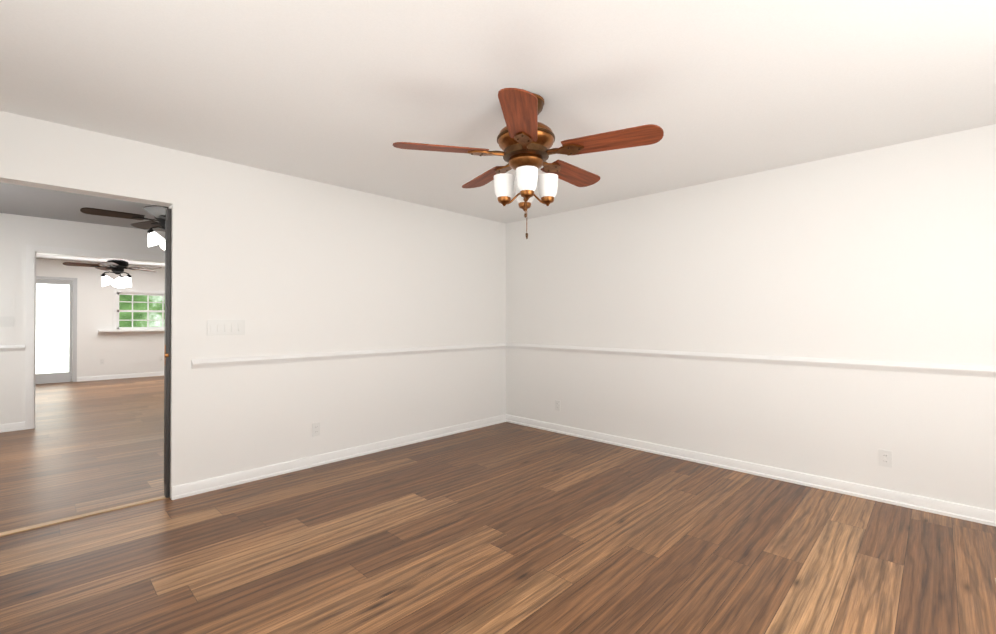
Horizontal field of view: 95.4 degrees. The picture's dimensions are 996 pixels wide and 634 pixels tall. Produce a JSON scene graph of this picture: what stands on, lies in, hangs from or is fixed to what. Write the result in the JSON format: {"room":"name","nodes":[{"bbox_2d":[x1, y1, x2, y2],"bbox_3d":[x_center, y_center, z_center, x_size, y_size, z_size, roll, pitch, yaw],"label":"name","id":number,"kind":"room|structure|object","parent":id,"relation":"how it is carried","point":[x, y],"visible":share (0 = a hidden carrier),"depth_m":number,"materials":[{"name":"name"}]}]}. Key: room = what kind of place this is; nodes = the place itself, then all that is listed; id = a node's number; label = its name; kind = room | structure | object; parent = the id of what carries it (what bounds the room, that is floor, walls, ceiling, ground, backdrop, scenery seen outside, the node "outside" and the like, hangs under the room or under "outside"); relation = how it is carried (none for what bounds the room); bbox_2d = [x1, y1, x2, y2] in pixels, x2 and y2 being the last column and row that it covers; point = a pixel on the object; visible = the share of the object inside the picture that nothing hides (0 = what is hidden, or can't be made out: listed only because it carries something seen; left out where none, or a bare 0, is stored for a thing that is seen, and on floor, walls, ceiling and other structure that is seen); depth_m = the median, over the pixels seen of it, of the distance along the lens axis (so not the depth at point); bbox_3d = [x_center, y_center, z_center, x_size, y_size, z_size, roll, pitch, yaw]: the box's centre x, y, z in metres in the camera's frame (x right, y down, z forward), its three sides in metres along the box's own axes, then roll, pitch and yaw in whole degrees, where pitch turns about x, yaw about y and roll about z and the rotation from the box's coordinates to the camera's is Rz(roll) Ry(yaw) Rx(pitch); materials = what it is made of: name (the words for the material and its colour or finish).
{"room":"empty room","nodes":[
{"label":"empty room","id":0,"kind":"room"},
{"bbox_2d":[0,213,164,423],"bbox_3d":[-4.521,0.069,6.183,0.140,2.440,5.600,0,-1,44],"label":"wall","id":1,"kind":"structure","parent":0,"point":[18,233],"depth_m":5.16,"materials":[{"name":"paint"}]},
{"bbox_2d":[0,345,24,350],"bbox_3d":[-5.902,0.347,4.640,0.026,0.066,1.465,0,-1,44],"label":"trim","id":2,"kind":"structure","parent":1,"relation":"attached to","point":[12,347],"depth_m":5.09,"materials":[{"name":"paint"}]},
{"bbox_2d":[0,422,24,432],"bbox_3d":[-5.902,1.234,4.637,0.022,0.088,1.470,0,-1,44],"label":"baseboard","id":3,"kind":"structure","parent":1,"relation":"attached to","point":[9,427],"depth_m":5.09,"materials":[{"name":"paint"}]},
{"bbox_2d":[25,245,164,429],"bbox_3d":[-4.438,0.235,6.268,0.172,2.110,2.900,0,-1,44],"label":"door frame","id":4,"kind":"structure","parent":1,"relation":"attached to","point":[32,251],"depth_m":5.21,"materials":[{"name":"paint"}]},
{"bbox_2d":[36,259,164,379],"bbox_3d":[-8.143,0.095,9.701,0.140,2.440,5.600,0,-1,44],"label":"wall","id":5,"kind":"structure","parent":0,"point":[119,354],"depth_m":9.50,"materials":[{"name":"paint"}]},
{"bbox_2d":[35,276,76,383],"bbox_3d":[-8.892,0.259,8.880,0.100,2.100,0.940,0,-1,44],"label":"door frame","id":6,"kind":"structure","parent":5,"relation":"attached to","point":[46,378],"depth_m":9.07,"materials":[{"name":"white paint"}]},
{"bbox_2d":[77,372,163,381],"bbox_3d":[-7.329,1.276,10.415,0.022,0.088,3.430,0,-1,44],"label":"baseboard","id":7,"kind":"structure","parent":5,"relation":"attached to","point":[91,378],"depth_m":9.66,"materials":[{"name":"paint"}]},
{"bbox_2d":[98,329,164,333],"bbox_3d":[-7.747,0.321,9.914,0.190,0.090,1.500,0,-1,44],"label":"window sill","id":8,"kind":"structure","parent":5,"relation":"attached to","point":[152,331],"depth_m":9.77,"materials":[{"name":"paint"}]},
{"bbox_2d":[113,289,164,328],"bbox_3d":[-7.758,-0.158,10.053,0.105,0.850,1.200,0,-1,44],"label":"window","id":9,"kind":"structure","parent":5,"relation":"in","point":[116,301],"depth_m":9.91,"materials":[{"name":"paint"}]},
{"bbox_2d":[0,111,505,497],"bbox_3d":[-1.854,0.052,3.689,0.140,2.440,5.740,0,-1,44],"label":"wall","id":10,"kind":"structure","parent":0,"point":[281,264],"depth_m":3.77,"materials":[{"name":"paint"}]},
{"bbox_2d":[164,208,170,497],"bbox_3d":[-2.329,0.251,3.188,0.076,2.026,0.036,0,-1,44],"label":"door","id":11,"kind":"structure","parent":10,"relation":"in","point":[167,342],"depth_m":3.18,"materials":[{"name":"paint"}]},
{"bbox_2d":[207,320,244,335],"bbox_3d":[-2.035,0.081,3.394,0.013,0.111,0.246,0,-1,44],"label":"light switch","id":12,"kind":"object","parent":10,"relation":"attached to","point":[224,327],"visible":1,"depth_m":3.38,"materials":[{"name":"plastic"}]},
{"bbox_2d":[312,422,319,436],"bbox_3d":[-1.557,0.963,3.882,0.010,0.115,0.070,0,-1,44],"label":"electrical outlet","id":13,"kind":"object","parent":10,"relation":"attached to","point":[315,429],"visible":1,"depth_m":3.88,"materials":[{"name":"plastic"}]},
{"bbox_2d":[171,414,506,499],"bbox_3d":[-1.092,1.232,4.349,0.022,0.088,3.360,0,-1,44],"label":"baseboard","id":14,"kind":"structure","parent":10,"relation":"attached to","point":[211,484],"depth_m":3.87,"materials":[{"name":"paint"}]},
{"bbox_2d":[191,343,506,368],"bbox_3d":[-1.051,0.346,4.396,0.026,0.066,3.245,0,-1,44],"label":"trim","id":15,"kind":"structure","parent":10,"relation":"attached to","point":[252,360],"depth_m":3.95,"materials":[{"name":"paint"}]},
{"bbox_2d":[0,376,995,633],"bbox_3d":[-3.036,1.329,4.731,14.380,0.100,5.880,0,-1,44],"label":"floor","id":16,"kind":"structure","parent":0,"point":[506,528],"depth_m":2.51,"materials":[{"name":"brown wood"}]},
{"bbox_2d":[0,496,169,536],"bbox_3d":[-2.781,1.261,2.727,0.050,0.007,1.320,0,-1,44],"label":"threshold","id":17,"kind":"object","parent":16,"relation":"on","point":[76,517],"visible":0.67,"depth_m":2.86,"materials":[{"name":"brown wood"}]},
{"bbox_2d":[0,0,995,266],"bbox_3d":[-3.036,-1.211,4.749,14.380,0.100,5.880,0,-1,44],"label":"ceiling","id":18,"kind":"structure","parent":0,"point":[345,93],"depth_m":2.28,"materials":[{"name":"paint"}]},
{"bbox_2d":[63,260,161,287],"bbox_3d":[-5.579,-0.790,6.588,1.111,0.716,1.078,0,-1,44],"label":"ceiling fan","id":19,"kind":"object","parent":18,"relation":"hanging from","point":[117,267],"visible":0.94,"depth_m":6.55,"materials":[{"name":"black metal"}]},
{"bbox_2d":[80,205,168,249],"bbox_3d":[-3.370,-0.923,4.559,1.263,0.478,1.224,0,-1,44],"label":"ceiling fan","id":20,"kind":"object","parent":18,"relation":"hanging from","point":[157,212],"visible":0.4,"depth_m":4.40,"materials":[{"name":"brown wood"}]},
{"bbox_2d":[393,88,663,238],"bbox_3d":[0.184,-0.800,2.503,1.350,0.754,1.303,0,-1,44],"label":"ceiling fan","id":21,"kind":"object","parent":18,"relation":"hanging from","point":[525,139],"visible":1,"depth_m":2.35,"materials":[{"name":"brown wood"}]},
{"bbox_2d":[506,124,995,510],"bbox_3d":[-1.037,0.074,6.799,14.380,2.440,0.140,0,-1,44],"label":"wall","id":22,"kind":"structure","parent":0,"point":[886,253],"depth_m":3.50,"materials":[{"name":"paint"}]},
{"bbox_2d":[555,400,559,410],"bbox_3d":[0.661,0.981,5.038,0.070,0.115,0.010,0,-1,44],"label":"electrical outlet","id":23,"kind":"object","parent":22,"relation":"attached to","point":[557,404],"visible":1,"depth_m":5.03,"materials":[{"name":"plastic"}]},
{"bbox_2d":[507,414,995,526],"bbox_3d":[2.027,1.228,3.701,5.400,0.088,0.022,0,-1,44],"label":"baseboard","id":24,"kind":"structure","parent":22,"relation":"attached to","point":[956,510],"depth_m":3.48,"materials":[{"name":"paint"}]},
{"bbox_2d":[507,343,995,376],"bbox_3d":[2.026,0.341,3.706,5.400,0.066,0.026,0,-1,44],"label":"trim","id":25,"kind":"structure","parent":22,"relation":"attached to","point":[968,370],"depth_m":3.48,"materials":[{"name":"paint"}]},
{"bbox_2d":[879,449,891,467],"bbox_3d":[2.652,0.968,3.105,0.070,0.115,0.010,0,-1,44],"label":"electrical outlet","id":26,"kind":"object","parent":22,"relation":"attached to","point":[885,458],"visible":1,"depth_m":3.10,"materials":[{"name":"plastic"}]},
{"label":"outside","id":27,"kind":"structure","parent":0,"visible":0},
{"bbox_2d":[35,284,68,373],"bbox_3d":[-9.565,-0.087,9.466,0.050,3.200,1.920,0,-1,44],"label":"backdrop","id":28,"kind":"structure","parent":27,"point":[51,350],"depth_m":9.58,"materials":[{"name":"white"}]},
{"bbox_2d":[119,295,164,326],"bbox_3d":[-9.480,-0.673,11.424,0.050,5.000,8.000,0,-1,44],"label":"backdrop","id":29,"kind":"structure","parent":27,"point":[151,299],"depth_m":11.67,"materials":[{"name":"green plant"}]}
]}

